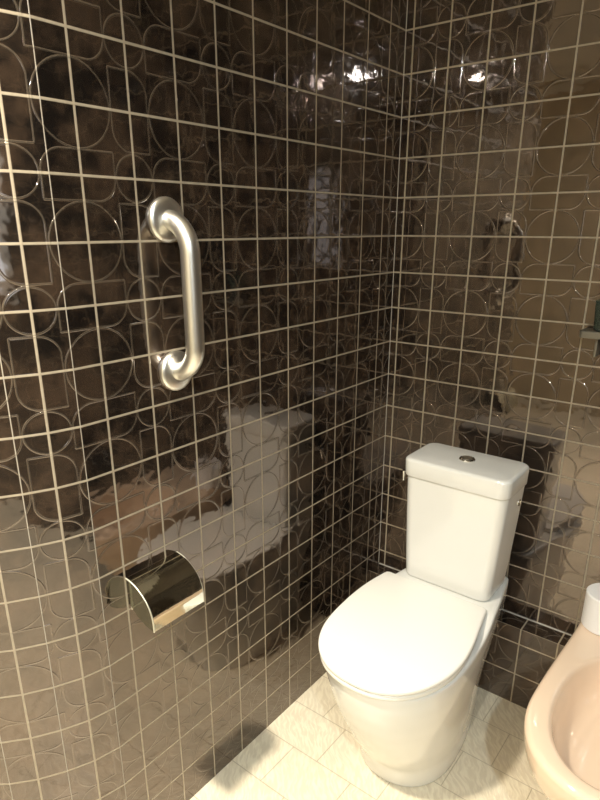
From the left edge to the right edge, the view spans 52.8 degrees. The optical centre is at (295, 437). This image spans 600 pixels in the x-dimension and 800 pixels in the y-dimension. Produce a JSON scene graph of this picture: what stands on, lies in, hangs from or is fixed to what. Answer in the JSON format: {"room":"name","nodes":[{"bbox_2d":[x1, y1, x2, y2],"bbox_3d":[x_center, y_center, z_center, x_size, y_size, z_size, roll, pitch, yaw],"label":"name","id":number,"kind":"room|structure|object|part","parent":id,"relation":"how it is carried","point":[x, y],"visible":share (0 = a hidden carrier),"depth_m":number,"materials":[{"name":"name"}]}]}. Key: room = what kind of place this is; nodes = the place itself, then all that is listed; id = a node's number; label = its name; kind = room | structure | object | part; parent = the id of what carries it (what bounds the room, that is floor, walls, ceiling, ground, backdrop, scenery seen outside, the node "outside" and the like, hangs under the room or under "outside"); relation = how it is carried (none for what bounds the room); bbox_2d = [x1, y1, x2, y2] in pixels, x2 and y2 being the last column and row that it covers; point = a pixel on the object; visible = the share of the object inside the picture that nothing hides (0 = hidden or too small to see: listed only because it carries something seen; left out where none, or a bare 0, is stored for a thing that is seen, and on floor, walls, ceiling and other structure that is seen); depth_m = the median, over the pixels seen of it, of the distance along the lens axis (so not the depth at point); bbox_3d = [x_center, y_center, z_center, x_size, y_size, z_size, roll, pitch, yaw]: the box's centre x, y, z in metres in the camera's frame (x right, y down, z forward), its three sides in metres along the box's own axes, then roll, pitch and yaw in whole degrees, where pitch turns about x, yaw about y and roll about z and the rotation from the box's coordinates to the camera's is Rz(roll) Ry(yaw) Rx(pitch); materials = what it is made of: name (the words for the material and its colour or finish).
{"room":"bathroom","nodes":[
{"label":"bathroom","id":0,"kind":"room"},
{"bbox_2d":[0,0,406,799],"bbox_3d":[-0.649,-0.238,1.401,2.031,2.423,0.871,-2,19,-6],"label":"wall","id":1,"kind":"structure","parent":0,"point":[273,127],"depth_m":1.30,"materials":[{"name":"brown tile"}]},
{"bbox_2d":[125,552,203,632],"bbox_3d":[-0.283,0.337,1.326,0.084,0.105,0.144,15,24,36],"label":"toilet paper holder","id":2,"kind":"object","parent":1,"relation":"attached to","point":[170,587],"visible":1,"depth_m":1.30,"materials":[{"name":"silver metal"}]},
{"bbox_3d":[-0.323,0.354,1.278,0.082,0.104,0.003,15,24,36],"label":"plate","id":3,"kind":"part","parent":2,"relation":"part of","materials":[{"name":"silver metal"}]},
{"bbox_2d":[148,196,204,390],"bbox_3d":[-0.219,-0.274,1.199,0.085,0.383,0.085,15,24,36],"label":"grab bar","id":4,"kind":"object","parent":1,"relation":"attached to","point":[167,222],"visible":1,"depth_m":1.17,"materials":[{"name":"silver metal"}]},
{"bbox_2d":[190,672,547,799],"bbox_3d":[-0.655,1.212,0.923,3.190,0.001,3.520,15,24,36],"label":"floor","id":5,"kind":"structure","parent":0,"point":[309,752],"depth_m":1.72,"materials":[{"name":"beige tile"}]},
{"bbox_2d":[318,443,528,786],"bbox_3d":[0.326,0.506,1.678,0.399,0.835,0.689,15,24,36],"label":"toilet","id":6,"kind":"object","parent":5,"relation":"on","point":[403,657],"visible":1,"depth_m":1.61,"materials":[{"name":"white ceramic"}]},
{"bbox_3d":[0.268,0.522,1.584,0.364,0.014,0.462,15,24,36],"label":"seat","id":7,"kind":"part","parent":6,"relation":"part of","materials":[{"name":"white plastic"}]},
{"bbox_3d":[0.268,0.505,1.577,0.370,0.018,0.469,15,24,36],"label":"lid","id":8,"kind":"part","parent":6,"relation":"part of","materials":[{"name":"white plastic"}]},
{"bbox_3d":[0.482,0.088,1.710,0.309,0.057,0.181,15,24,36],"label":"cistern lid","id":9,"kind":"part","parent":6,"relation":"part of","materials":[{"name":"white ceramic"}]},
{"bbox_2d":[524,622,599,799],"bbox_3d":[0.778,0.801,1.468,0.373,0.416,0.679,15,24,36],"label":"bidet","id":10,"kind":"object","parent":5,"relation":"on","point":[562,720],"visible":0.97,"depth_m":1.42,"materials":[{"name":"beige ceramic"}]},
{"bbox_2d":[581,583,599,635],"bbox_3d":[0.841,0.466,1.637,0.110,0.102,0.110,15,24,36],"label":"toilet roll","id":11,"kind":"object","parent":10,"relation":"on","point":[590,619],"visible":1,"depth_m":1.62,"materials":[{"name":"white paper"}]},
{"bbox_2d":[379,0,599,634],"bbox_3d":[0.997,-0.241,1.408,1.760,2.423,0.001,15,24,36],"label":"wall","id":12,"kind":"structure","parent":0,"point":[496,283],"depth_m":1.69,"materials":[{"name":"brown tile"}]},
{"bbox_2d":[379,0,407,551],"bbox_3d":[0.307,-0.552,1.877,0.001,2.144,0.001,15,24,36],"label":"trim","id":13,"kind":"structure","parent":12,"relation":"attached to","point":[407,0],"depth_m":1.87,"materials":[{"name":"beige plastic"}]},
{"bbox_2d":[368,563,570,708],"bbox_3d":[0.977,0.781,1.736,1.760,0.277,0.068,15,24,36],"label":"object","id":14,"kind":"structure","parent":12,"relation":"attached to","point":[521,652],"depth_m":1.90,"materials":[{"name":"brown tile"}]},
{"bbox_2d":[379,563,571,635],"bbox_3d":[0.997,0.641,1.714,1.754,0.002,0.004,15,24,36],"label":"trim","id":15,"kind":"structure","parent":12,"relation":"attached to","point":[379,563],"depth_m":1.91,"materials":[{"name":"beige plastic"}]},
{"bbox_2d":[579,328,599,356],"bbox_3d":[0.799,-0.234,1.532,0.145,0.068,0.065,15,24,36],"label":"wall shelf","id":16,"kind":"object","parent":12,"relation":"attached to","point":[590,333],"visible":1,"depth_m":1.54,"materials":[{"name":"grey metal"}]},
{"bbox_3d":[0.799,-0.258,1.524,0.145,0.019,0.065,15,24,36],"label":"shelf plate","id":17,"kind":"part","parent":16,"relation":"part of","materials":[{"name":"grey metal"}]},
{"bbox_2d":[593,299,599,330],"bbox_3d":[0.780,-0.305,1.512,0.062,0.074,0.062,15,24,36],"label":"drinking glass","id":18,"kind":"object","parent":16,"relation":"on","point":[596,326],"visible":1,"depth_m":1.51,"materials":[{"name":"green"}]}
]}

